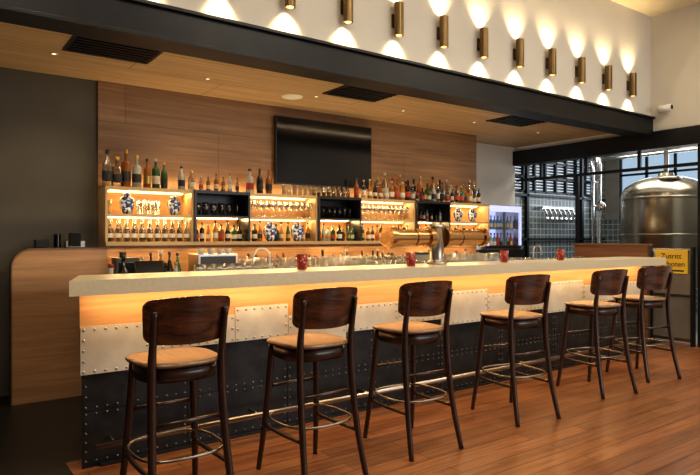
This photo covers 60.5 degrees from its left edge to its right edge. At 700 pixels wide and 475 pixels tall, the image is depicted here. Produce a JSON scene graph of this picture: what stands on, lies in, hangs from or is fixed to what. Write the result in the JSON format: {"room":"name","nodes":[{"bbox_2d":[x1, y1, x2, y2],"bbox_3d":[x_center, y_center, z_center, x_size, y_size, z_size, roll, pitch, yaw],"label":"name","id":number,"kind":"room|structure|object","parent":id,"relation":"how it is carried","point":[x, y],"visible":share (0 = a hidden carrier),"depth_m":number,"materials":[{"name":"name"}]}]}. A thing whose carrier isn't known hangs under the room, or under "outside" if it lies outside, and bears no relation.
{"room":"bar","nodes":[
{"label":"bar","id":0,"kind":"room"},
{"bbox_2d":[0,67,96,395],"bbox_3d":[-2.009,-0.050,6.045,9.330,2.860,0.150,0,0,-36],"label":"wall","id":1,"kind":"structure","parent":0,"point":[48,122],"depth_m":5.40,"materials":[{"name":"grey paint"}]},
{"bbox_2d":[97,80,475,273],"bbox_3d":[-0.279,-0.050,7.185,5.190,2.860,0.030,0,0,-36],"label":"cladding","id":2,"kind":"object","parent":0,"point":[207,136],"depth_m":6.46,"materials":[{"name":"brown wood"}]},
{"bbox_2d":[98,186,490,245],"bbox_3d":[-0.193,-0.198,7.040,5.160,0.545,0.295,0,0,-36],"label":"shelving","id":3,"kind":"object","parent":2,"relation":"attached to","point":[189,200],"visible":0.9,"depth_m":6.42,"materials":[{"name":"beige wood"}]},
{"bbox_2d":[119,192,134,213],"bbox_3d":[-2.089,-0.323,5.617,0.143,0.205,0.143,0,0,-36],"label":"jar","id":4,"kind":"object","parent":3,"relation":"on","point":[126,203],"visible":0.99,"depth_m":5.57,"materials":[{"name":"white ceramic"}]},
{"bbox_2d":[102,149,167,188],"label":"liquor bottles","id":5,"kind":"object","parent":3,"relation":"on","point":[124,177],"depth_m":5.65,"materials":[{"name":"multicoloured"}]},
{"bbox_2d":[135,200,159,213],"label":"glasses","id":6,"kind":"object","parent":3,"relation":"on","point":[137,212],"depth_m":5.78,"materials":[{"name":"clear glass"}]},
{"bbox_2d":[108,218,189,241],"bbox_3d":[-1.942,-0.068,5.772,0.789,0.215,0.149,0,0,-36],"label":"liquor bottles","id":7,"kind":"object","parent":3,"relation":"on","point":[146,235],"visible":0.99,"depth_m":5.75,"materials":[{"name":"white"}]},
{"bbox_2d":[167,196,180,214],"bbox_3d":[-1.724,-0.315,5.880,0.132,0.190,0.132,0,0,-36],"label":"jar","id":8,"kind":"object","parent":3,"relation":"on","point":[173,205],"visible":0.98,"depth_m":5.84,"materials":[{"name":"white ceramic"}]},
{"bbox_2d":[178,166,238,191],"label":"liquor bottles","id":9,"kind":"object","parent":3,"relation":"on","point":[181,177],"depth_m":6.12,"materials":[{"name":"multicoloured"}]},
{"bbox_2d":[197,202,239,215],"label":"glasses","id":10,"kind":"object","parent":3,"relation":"on","point":[203,213],"depth_m":6.13,"materials":[{"name":"clear glass"}]},
{"bbox_2d":[197,220,241,241],"label":"liquor bottles","id":11,"kind":"object","parent":3,"relation":"on","point":[234,235],"depth_m":6.15,"materials":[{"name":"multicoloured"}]},
{"bbox_2d":[252,221,261,240],"label":"liquor bottles","id":12,"kind":"object","parent":3,"relation":"on","point":[256,236],"depth_m":6.44,"materials":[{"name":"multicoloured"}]},
{"bbox_2d":[246,169,271,193],"label":"liquor bottles","id":13,"kind":"object","parent":3,"relation":"on","point":[249,179],"depth_m":6.46,"materials":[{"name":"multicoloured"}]},
{"bbox_2d":[263,221,276,240],"bbox_3d":[-0.865,-0.069,6.502,0.152,0.218,0.152,0,0,-36],"label":"jar","id":14,"kind":"object","parent":3,"relation":"on","point":[270,231],"visible":0.94,"depth_m":6.45,"materials":[{"name":"white ceramic"}]},
{"bbox_2d":[274,222,289,240],"label":"liquor bottles","id":15,"kind":"object","parent":3,"relation":"on","point":[280,234],"depth_m":6.61,"materials":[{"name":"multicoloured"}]},
{"bbox_2d":[251,201,312,217],"label":"glasses","id":16,"kind":"object","parent":3,"relation":"on","point":[266,203],"depth_m":6.63,"materials":[{"name":"clear glass"}]},
{"bbox_2d":[290,222,303,240],"bbox_3d":[-0.590,-0.069,6.701,0.152,0.218,0.152,0,0,-36],"label":"jar","id":17,"kind":"object","parent":3,"relation":"on","point":[297,231],"visible":0.95,"depth_m":6.65,"materials":[{"name":"white ceramic"}]},
{"bbox_2d":[301,222,309,240],"label":"liquor bottles","id":18,"kind":"object","parent":3,"relation":"on","point":[306,235],"depth_m":6.80,"materials":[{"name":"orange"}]},
{"bbox_2d":[281,184,349,196],"label":"glasses","id":19,"kind":"object","parent":3,"relation":"on","point":[291,185],"depth_m":6.82,"materials":[{"name":"clear glass"}]},
{"bbox_2d":[320,206,351,218],"label":"glasses","id":20,"kind":"object","parent":3,"relation":"on","point":[321,207],"depth_m":7.02,"materials":[{"name":"clear glass"}]},
{"bbox_2d":[320,223,353,240],"label":"liquor bottles","id":21,"kind":"object","parent":3,"relation":"on","point":[340,235],"depth_m":7.00,"materials":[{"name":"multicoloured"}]},
{"bbox_2d":[362,222,385,240],"label":"liquor bottles","id":22,"kind":"object","parent":3,"relation":"on","point":[369,235],"depth_m":7.31,"materials":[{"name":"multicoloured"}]},
{"bbox_2d":[362,205,408,219],"label":"glasses","id":23,"kind":"object","parent":3,"relation":"on","point":[382,211],"depth_m":7.46,"materials":[{"name":"clear glass"}]},
{"bbox_2d":[354,173,480,203],"bbox_3d":[0.930,-0.644,7.870,2.238,0.348,0.229,0,0,-36],"label":"liquor bottles","id":24,"kind":"object","parent":3,"relation":"on","point":[398,192],"visible":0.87,"depth_m":7.82,"materials":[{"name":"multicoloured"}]},
{"bbox_2d":[418,207,441,220],"bbox_3d":[1.002,-0.308,7.917,0.544,0.176,0.070,0,0,-36],"label":"liquor bottles","id":25,"kind":"object","parent":3,"relation":"on","point":[421,215],"visible":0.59,"depth_m":7.94,"materials":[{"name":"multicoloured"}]},
{"bbox_2d":[453,208,462,220],"bbox_3d":[1.476,-0.315,8.196,0.132,0.190,0.132,0,0,-36],"label":"jar","id":26,"kind":"object","parent":3,"relation":"on","point":[458,213],"visible":0.92,"depth_m":8.15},
{"bbox_2d":[467,208,476,221],"bbox_3d":[1.703,-0.315,8.360,0.132,0.190,0.132,0,0,-36],"label":"jar","id":27,"kind":"object","parent":3,"relation":"in","point":[472,214],"visible":0.94,"depth_m":8.32,"materials":[{"name":"white ceramic"}]},
{"bbox_2d":[274,115,370,188],"bbox_3d":[-0.298,-0.983,7.108,1.350,0.765,0.074,0,0,-36],"label":"television","id":28,"kind":"object","parent":2,"relation":"attached to","point":[308,152],"visible":0.85,"depth_m":7.03,"materials":[{"name":"black paint"}]},
{"bbox_2d":[0,22,609,147],"bbox_3d":[-0.957,-1.520,5.929,10.600,0.080,2.410,0,0,-36],"label":"ceiling","id":29,"kind":"structure","parent":0,"point":[24,48],"depth_m":5.84,"materials":[{"name":"brown wood"}]},
{"bbox_2d":[49,52,58,55],"bbox_3d":[-2.377,-1.476,4.822,0.076,0.008,0.076,0,0,-36],"label":"recessed light","id":30,"kind":"object","parent":29,"relation":"in","point":[50,53],"visible":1,"depth_m":4.80,"materials":[{"name":"beige"}]},
{"bbox_2d":[62,35,162,64],"bbox_3d":[-1.839,-1.469,4.692,0.660,0.022,0.520,0,0,-36],"label":"ceiling vent","id":31,"kind":"object","parent":29,"relation":"in","point":[76,44],"visible":0.87,"depth_m":4.68,"materials":[{"name":"black metal"}]},
{"bbox_2d":[281,94,302,99],"bbox_3d":[-0.608,-1.473,6.299,0.230,0.014,0.230,0,0,-36],"label":"ceiling speaker","id":32,"kind":"object","parent":29,"relation":"attached to","point":[285,96],"visible":1,"depth_m":6.26,"materials":[{"name":"white paint"}]},
{"bbox_2d":[322,85,397,101],"bbox_3d":[0.137,-1.469,6.122,0.660,0.022,0.520,0,0,-36],"label":"ceiling vent","id":33,"kind":"object","parent":29,"relation":"in","point":[345,91],"visible":0.87,"depth_m":6.12,"materials":[{"name":"black metal"}]},
{"bbox_2d":[486,115,544,126],"bbox_3d":[2.139,-1.469,7.570,0.660,0.022,0.520,0,0,-36],"label":"ceiling vent","id":34,"kind":"object","parent":29,"relation":"in","point":[511,120],"visible":0.88,"depth_m":7.54,"materials":[{"name":"black metal"}]},
{"bbox_2d":[0,313,699,474],"bbox_3d":[2.534,1.440,4.302,14.350,0.120,10.000,0,0,-36],"label":"floor","id":35,"kind":"structure","parent":0,"point":[655,430],"depth_m":4.18,"materials":[{"name":"brown wood"}]},
{"bbox_2d":[2,462,72,474],"bbox_3d":[-2.864,1.377,2.372,3.340,0.006,0.800,0,0,-36],"label":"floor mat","id":36,"kind":"object","parent":35,"relation":"on","point":[62,468],"visible":1,"depth_m":3.52,"materials":[{"name":"rubber"}]},
{"bbox_2d":[9,247,106,405],"bbox_3d":[-2.504,0.735,5.180,0.755,1.290,0.110,0,0,-36],"label":"end panel","id":37,"kind":"object","parent":35,"relation":"on","point":[44,344],"visible":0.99,"depth_m":5.07,"materials":[{"name":"brown wood"}]},
{"bbox_2d":[25,233,94,248],"bbox_3d":[-2.575,0.670,5.351,0.540,1.420,0.230,0,0,-36],"label":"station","id":38,"kind":"object","parent":35,"relation":"on","point":[74,239],"visible":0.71,"depth_m":5.34,"materials":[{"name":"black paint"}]},
{"bbox_2d":[120,295,233,474],"bbox_3d":[-0.871,0.829,3.013,0.446,1.109,0.545,0,0,-37],"label":"bar stool","id":39,"kind":"object","parent":35,"relation":"on","point":[190,319],"visible":1,"depth_m":2.89,"materials":[{"name":"brown wood"}]},
{"bbox_2d":[256,287,368,474],"bbox_3d":[-0.226,0.829,3.505,0.446,1.109,0.546,0,0,-38],"label":"bar stool","id":40,"kind":"object","parent":35,"relation":"on","point":[334,307],"visible":1,"depth_m":3.39,"materials":[{"name":"brown wood"}]},
{"bbox_2d":[69,257,665,468],"bbox_3d":[0.952,0.810,5.427,6.541,1.140,0.523,0,0,-36],"label":"bar counter","id":41,"kind":"object","parent":35,"relation":"on","point":[261,300],"depth_m":4.38,"materials":[{"name":"metal"}]},
{"bbox_2d":[174,262,177,271],"bbox_3d":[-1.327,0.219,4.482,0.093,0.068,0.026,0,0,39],"label":"bottle","id":42,"kind":"object","parent":41,"relation":"on","point":[175,263],"depth_m":4.51,"materials":[{"name":"grey"}]},
{"bbox_2d":[194,262,274,270],"label":"glasses","id":43,"kind":"object","parent":41,"relation":"on","point":[203,266],"depth_m":4.68,"materials":[{"name":"clear glass"}]},
{"bbox_2d":[296,254,307,269],"bbox_3d":[-0.356,0.181,4.433,0.084,0.114,0.084,0,0,-36],"label":"candle holder","id":44,"kind":"object","parent":41,"relation":"on","point":[301,259],"visible":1,"depth_m":4.40,"materials":[{"name":"red glass"}]},
{"bbox_2d":[307,263,358,266],"label":"glasses","id":45,"kind":"object","parent":41,"relation":"on","point":[336,263],"depth_m":5.31,"materials":[{"name":"clear glass"}]},
{"bbox_2d":[377,261,404,264],"label":"glasses","id":46,"kind":"object","parent":41,"relation":"on","point":[383,262],"depth_m":5.66,"materials":[{"name":"clear glass"}]},
{"bbox_2d":[406,252,415,265],"bbox_3d":[0.506,0.181,4.982,0.084,0.114,0.084,0,0,-36],"label":"candle holder","id":47,"kind":"object","parent":41,"relation":"on","point":[410,256],"visible":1,"depth_m":4.95,"materials":[{"name":"red glass"}]},
{"bbox_2d":[380,222,489,263],"bbox_3d":[0.778,0.049,5.433,1.190,0.378,0.242,0,0,-36],"label":"tap tower","id":48,"kind":"object","parent":41,"relation":"on","point":[435,237],"visible":1,"depth_m":5.34,"materials":[{"name":"gold metal"}]},
{"bbox_2d":[444,258,499,262],"label":"glasses","id":49,"kind":"object","parent":41,"relation":"on","point":[466,260],"depth_m":6.32,"materials":[{"name":"clear glass"}]},
{"bbox_2d":[500,250,508,261],"bbox_3d":[1.488,0.181,5.791,0.084,0.114,0.084,0,0,-36],"label":"candle holder","id":50,"kind":"object","parent":41,"relation":"on","point":[503,253],"visible":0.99,"depth_m":5.76,"materials":[{"name":"red glass"}]},
{"bbox_2d":[509,257,535,259],"label":"glasses","id":51,"kind":"object","parent":41,"relation":"on","point":[525,258],"depth_m":6.72,"materials":[{"name":"clear glass"}]},
{"bbox_2d":[556,249,564,259],"bbox_3d":[2.217,0.181,6.319,0.084,0.114,0.084,0,0,-36],"label":"candle holder","id":52,"kind":"object","parent":41,"relation":"on","point":[560,252],"visible":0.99,"depth_m":6.29,"materials":[{"name":"red glass"}]},
{"bbox_2d":[363,280,463,461],"bbox_3d":[0.415,0.829,4.030,0.446,1.109,0.546,0,0,-33],"label":"bar stool","id":53,"kind":"object","parent":35,"relation":"on","point":[425,298],"visible":1,"depth_m":3.91,"materials":[{"name":"brown wood"}]},
{"bbox_2d":[476,249,523,260],"bbox_3d":[2.159,0.780,9.128,0.820,1.200,0.540,0,0,-36],"label":"cabinet","id":54,"kind":"object","parent":35,"relation":"on","point":[519,253],"visible":0.14,"depth_m":8.84,"materials":[{"name":"black paint"}]},
{"bbox_2d":[476,205,520,249],"bbox_3d":[2.159,-0.150,9.128,0.760,0.660,0.500,0,0,-36],"label":"cooler","id":55,"kind":"object","parent":54,"relation":"on","point":[504,220],"visible":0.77,"depth_m":9.07,"materials":[{"name":"metal"}]},
{"bbox_2d":[471,274,560,426],"bbox_3d":[1.286,0.829,4.698,0.446,1.109,0.545,0,0,-28],"label":"bar stool","id":56,"kind":"object","parent":35,"relation":"on","point":[533,289],"visible":1,"depth_m":4.56,"materials":[{"name":"brown wood"}]},
{"bbox_2d":[556,269,637,398],"bbox_3d":[2.229,0.829,5.442,0.446,1.109,0.545,0,0,-27],"label":"bar stool","id":57,"kind":"object","parent":35,"relation":"on","point":[613,281],"visible":1,"depth_m":5.32,"materials":[{"name":"brown wood"}]},
{"bbox_2d":[572,243,651,337],"bbox_3d":[3.675,0.733,8.466,0.120,1.295,1.130,0,0,-36],"label":"wall","id":58,"kind":"structure","parent":35,"relation":"on","point":[584,250],"depth_m":8.34,"materials":[{"name":"brown wood"}]},
{"bbox_2d":[650,246,695,346],"bbox_3d":[4.176,0.750,7.773,0.080,1.260,0.540,0,0,-36],"label":"gate","id":59,"kind":"object","parent":58,"relation":"attached to","point":[683,287],"visible":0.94,"depth_m":7.67,"materials":[{"name":"metal"}]},
{"bbox_2d":[656,250,687,273],"bbox_3d":[4.144,0.312,7.738,0.022,0.295,0.400,0,0,-36],"label":"warning sign","id":60,"kind":"object","parent":59,"relation":"attached to","point":[678,259],"visible":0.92,"depth_m":7.68,"materials":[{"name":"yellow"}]},
{"bbox_2d":[605,266,681,382],"bbox_3d":[2.927,0.829,6.009,0.446,1.109,0.545,0,0,-22],"label":"bar stool","id":61,"kind":"object","parent":35,"relation":"on","point":[656,277],"visible":0.95,"depth_m":5.86,"materials":[{"name":"brown wood"}]},
{"bbox_2d":[589,146,697,242],"bbox_3d":[4.965,-0.051,9.406,0.785,2.862,3.221,0,0,-36],"label":"brewery pipework","id":62,"kind":"object","parent":35,"relation":"on","point":[600,205],"visible":0.5,"depth_m":10.07,"materials":[{"name":"silver metal"}]},
{"bbox_2d":[619,150,697,287],"bbox_3d":[4.745,-0.127,9.905,1.344,3.015,2.272,0,0,-36],"label":"tank","id":63,"kind":"object","parent":35,"relation":"on","point":[661,211],"visible":0.53,"depth_m":9.01,"materials":[{"name":"metal"}]},
{"bbox_2d":[698,144,699,346],"bbox_3d":[4.465,0.100,7.562,0.140,2.560,0.100,0,0,-36],"label":"post","id":64,"kind":"object","parent":35,"relation":"on","point":[698,144],"depth_m":7.55,"materials":[{"name":"black metal"}]},
{"bbox_3d":[-0.098,0.905,6.909,5.160,0.950,0.610,0,0,-36],"label":"bar cabinet","id":65,"kind":"object","parent":35,"relation":"on","visible":0},
{"bbox_2d":[111,252,138,273],"bbox_3d":[-2.011,0.280,5.373,0.200,0.300,0.175,0,0,-36],"label":"cash register","id":66,"kind":"object","parent":65,"relation":"on","point":[116,261],"visible":0.49,"depth_m":5.31,"materials":[{"name":"black paint"}]},
{"bbox_2d":[158,251,180,271],"label":"bottles","id":67,"kind":"object","parent":65,"relation":"on","point":[169,266],"depth_m":5.68,"materials":[{"name":"green"}]},
{"bbox_2d":[188,249,237,270],"bbox_3d":[-1.332,0.270,5.850,0.400,0.320,0.280,0,0,-36],"label":"espresso machine","id":68,"kind":"object","parent":65,"relation":"on","point":[218,258],"visible":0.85,"depth_m":5.76,"materials":[{"name":"metal"}]},
{"bbox_2d":[239,258,251,269],"bbox_3d":[-1.051,0.261,5.954,0.130,0.110,0.066,0,0,-36],"label":"glasses","id":69,"kind":"object","parent":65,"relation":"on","point":[245,260],"depth_m":5.94,"materials":[{"name":"clear glass"}]},
{"bbox_2d":[245,254,262,269],"label":"bottles","id":70,"kind":"object","parent":65,"relation":"on","point":[255,265],"depth_m":6.24,"materials":[{"name":"green"}]},
{"bbox_2d":[258,257,296,268],"bbox_3d":[-0.757,0.259,6.167,0.441,0.114,0.066,0,0,-36],"label":"glasses","id":71,"kind":"object","parent":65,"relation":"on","point":[291,261],"depth_m":6.15,"materials":[{"name":"clear glass"}]},
{"bbox_2d":[267,252,295,268],"label":"bottles","id":72,"kind":"object","parent":65,"relation":"on","point":[277,254],"depth_m":6.44,"materials":[{"name":"green"}]},
{"bbox_2d":[307,250,335,266],"label":"bottles","id":73,"kind":"object","parent":65,"relation":"on","point":[322,251],"depth_m":6.72,"materials":[{"name":"green"}]},
{"bbox_2d":[340,249,353,265],"label":"bottles","id":74,"kind":"object","parent":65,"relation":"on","point":[346,250],"depth_m":6.91,"materials":[{"name":"clear glass"}]},
{"bbox_2d":[309,255,405,266],"bbox_3d":[0.097,0.260,6.784,1.347,0.111,0.066,0,0,-36],"label":"glasses","id":75,"kind":"object","parent":65,"relation":"on","point":[327,257],"depth_m":6.76,"materials":[{"name":"clear glass"}]},
{"bbox_2d":[359,249,394,265],"label":"bottles","id":76,"kind":"object","parent":65,"relation":"on","point":[378,257],"depth_m":7.19,"materials":[{"name":"green"}]},
{"bbox_2d":[416,252,429,263],"bbox_3d":[0.875,0.305,7.449,0.350,0.250,0.155,0,0,-36],"label":"station","id":77,"kind":"object","parent":65,"relation":"on","point":[424,256],"visible":0.17,"depth_m":7.37,"materials":[{"name":"silver paint"}]},
{"bbox_2d":[446,249,483,262],"label":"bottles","id":78,"kind":"object","parent":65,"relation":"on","point":[454,258],"depth_m":8.08,"materials":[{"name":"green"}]},
{"bbox_2d":[447,252,498,262],"bbox_3d":[1.601,0.259,7.873,0.966,0.114,0.066,0,0,-36],"label":"glasses","id":79,"kind":"object","parent":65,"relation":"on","point":[494,252],"depth_m":7.85,"materials":[{"name":"clear glass"}]},
{"bbox_3d":[0.682,0.905,5.881,6.000,0.950,0.510,0,0,-36],"label":"countertop","id":80,"kind":"structure","parent":35,"relation":"on","visible":0},
{"bbox_2d":[134,261,164,272],"bbox_3d":[-1.446,0.300,4.335,0.200,0.260,0.160,0,0,-36],"label":"terminal","id":81,"kind":"object","parent":80,"relation":"on","point":[140,266],"visible":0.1,"depth_m":4.33,"materials":[{"name":"black paint"}]},
{"bbox_2d":[252,247,270,268],"bbox_3d":[-0.728,0.256,5.101,0.227,0.348,0.056,0,0,-36],"label":"kitchen faucet","id":82,"kind":"object","parent":80,"relation":"on","point":[263,248],"visible":0.63,"depth_m":5.09,"materials":[{"name":"silver metal"}]},
{"bbox_2d":[533,244,542,259],"bbox_3d":[2.223,0.256,7.163,0.227,0.348,0.056,0,0,-36],"label":"kitchen faucet","id":83,"kind":"object","parent":80,"relation":"on","point":[537,244],"visible":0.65,"depth_m":7.16,"materials":[{"name":"silver metal"}]},
{"bbox_2d":[149,0,650,115],"bbox_3d":[-0.295,-2.260,5.014,10.600,1.400,0.150,0,0,-36],"label":"wall","id":84,"kind":"structure","parent":0,"point":[604,32],"depth_m":6.27,"materials":[{"name":"white paint"}]},
{"bbox_2d":[285,0,295,9],"bbox_3d":[-0.477,-1.950,4.719,0.084,0.290,0.110,0,0,-36],"label":"wall sconce","id":85,"kind":"object","parent":84,"relation":"attached to","point":[289,4],"depth_m":4.69,"materials":[{"name":"gold metal"}]},
{"bbox_2d":[0,0,654,137],"bbox_3d":[-0.292,-1.485,5.010,10.600,0.250,0.260,0,0,-36],"label":"beam","id":86,"kind":"structure","parent":84,"relation":"attached to","point":[147,24],"depth_m":4.78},
{"bbox_2d":[341,0,352,23],"bbox_3d":[-0.023,-1.950,5.048,0.084,0.290,0.110,0,0,-36],"label":"wall sconce","id":87,"kind":"object","parent":84,"relation":"attached to","point":[346,5],"depth_m":5.01,"materials":[{"name":"gold metal"}]},
{"bbox_2d":[392,1,403,36],"bbox_3d":[0.431,-1.950,5.376,0.084,0.290,0.110,0,0,-36],"label":"wall sconce","id":88,"kind":"object","parent":84,"relation":"attached to","point":[398,16],"depth_m":5.33,"materials":[{"name":"gold metal"}]},
{"bbox_2d":[437,15,447,48],"bbox_3d":[0.884,-1.950,5.704,0.084,0.290,0.110,0,0,-36],"label":"wall sconce","id":89,"kind":"object","parent":84,"relation":"attached to","point":[442,31],"depth_m":5.66,"materials":[{"name":"gold metal"}]},
{"bbox_2d":[477,27,487,58],"bbox_3d":[1.338,-1.950,6.032,0.084,0.290,0.110,0,0,-36],"label":"wall sconce","id":90,"kind":"object","parent":84,"relation":"attached to","point":[482,43],"depth_m":5.99,"materials":[{"name":"gold metal"}]},
{"bbox_2d":[513,38,523,67],"bbox_3d":[1.792,-1.950,6.361,0.084,0.290,0.110,0,0,-36],"label":"wall sconce","id":91,"kind":"object","parent":84,"relation":"attached to","point":[518,53],"depth_m":6.32,"materials":[{"name":"gold metal"}]},
{"bbox_2d":[546,48,555,75],"bbox_3d":[2.246,-1.950,6.689,0.084,0.290,0.110,0,0,-36],"label":"wall sconce","id":92,"kind":"object","parent":84,"relation":"attached to","point":[551,60],"depth_m":6.64,"materials":[{"name":"gold metal"}]},
{"bbox_2d":[575,57,585,83],"bbox_3d":[2.699,-1.950,7.017,0.084,0.290,0.110,0,0,-36],"label":"wall sconce","id":93,"kind":"object","parent":84,"relation":"attached to","point":[580,70],"depth_m":6.98,"materials":[{"name":"gold metal"}]},
{"bbox_2d":[602,65,611,90],"bbox_3d":[3.153,-1.950,7.345,0.084,0.290,0.110,0,0,-36],"label":"wall sconce","id":94,"kind":"object","parent":84,"relation":"attached to","point":[607,77],"depth_m":7.30,"materials":[{"name":"gold metal"}]},
{"bbox_2d":[627,73,636,96],"bbox_3d":[3.607,-1.950,7.673,0.084,0.290,0.110,0,0,-36],"label":"wall sconce","id":95,"kind":"object","parent":84,"relation":"attached to","point":[632,83],"depth_m":7.64,"materials":[{"name":"gold metal"}]},
{"bbox_2d":[476,143,514,205],"bbox_3d":[2.099,-0.050,9.535,1.420,2.860,0.150,0,0,-36],"label":"wall","id":96,"kind":"structure","parent":0,"point":[495,170],"depth_m":9.61,"materials":[{"name":"white paint"}]},
{"bbox_2d":[515,162,604,259],"bbox_3d":[3.854,-0.370,11.520,3.750,3.500,0.150,0,0,-36],"label":"tiled wall","id":97,"kind":"structure","parent":0,"point":[538,227],"depth_m":11.43,"materials":[{"name":"tile"}]},
{"bbox_2d":[515,159,590,196],"bbox_3d":[3.957,-1.274,11.592,2.640,0.907,0.085,0,0,-36],"label":"window","id":98,"kind":"structure","parent":97,"relation":"in","point":[520,171],"depth_m":11.57,"materials":[{"name":"paint"}]},
{"bbox_2d":[537,207,574,222],"bbox_3d":[3.938,-0.427,11.381,1.024,0.285,0.175,0,0,-36],"label":"rack","id":99,"kind":"object","parent":97,"relation":"attached to","point":[547,218],"visible":0.94,"depth_m":11.30,"materials":[{"name":"silver metal"}]},
{"bbox_2d":[515,158,605,257],"bbox_3d":[3.947,-0.355,11.434,3.200,3.470,0.060,0,0,-36],"label":"wall frame","id":100,"kind":"object","parent":97,"relation":"attached to","point":[527,195],"visible":0.37,"depth_m":11.28,"materials":[{"name":"paint"}]},
{"bbox_2d":[516,151,697,242],"bbox_3d":[3.605,0.100,8.767,0.060,2.560,2.860,0,0,-36],"label":"transom","id":101,"kind":"object","parent":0,"point":[639,154],"depth_m":9.00,"materials":[{"name":"black metal"}]},
{"bbox_2d":[515,3,699,150],"bbox_3d":[5.487,-0.790,6.191,0.150,4.340,9.600,0,0,-36],"label":"wall","id":102,"kind":"structure","parent":0,"point":[675,34],"depth_m":7.80,"materials":[{"name":"white paint"}]},
{"bbox_2d":[513,125,699,166],"bbox_3d":[3.673,-1.295,8.656,0.220,0.230,3.120,0,0,-36],"label":"lintel","id":103,"kind":"object","parent":102,"relation":"attached to","point":[689,136],"depth_m":8.48,"materials":[{"name":"black metal"}]},
{"bbox_2d":[657,104,672,113],"bbox_3d":[4.122,-1.680,7.811,0.165,0.098,0.175,0,0,-36],"label":"security camera","id":104,"kind":"object","parent":102,"relation":"attached to","point":[667,108],"visible":1,"depth_m":7.76,"materials":[{"name":"white paint"}]},
{"bbox_2d":[605,160,697,312],"bbox_3d":[6.822,-0.370,10.489,0.150,3.500,5.000,0,0,-36],"label":"wall","id":105,"kind":"structure","parent":0,"point":[612,181],"depth_m":12.33,"materials":[{"name":"tile"}]},
{"bbox_2d":[620,153,697,196],"bbox_3d":[6.813,-1.145,10.483,0.050,1.550,4.440,0,0,-36],"label":"window","id":106,"kind":"structure","parent":105,"relation":"in","point":[675,170],"depth_m":11.80,"materials":[{"name":"paint"}]},
{"bbox_2d":[611,0,699,16],"bbox_3d":[1.848,-3.020,2.053,10.600,0.120,7.160,0,0,-36],"label":"ceiling","id":107,"kind":"structure","parent":0,"point":[651,8],"depth_m":7.66,"materials":[{"name":"beige paint"}]}
]}

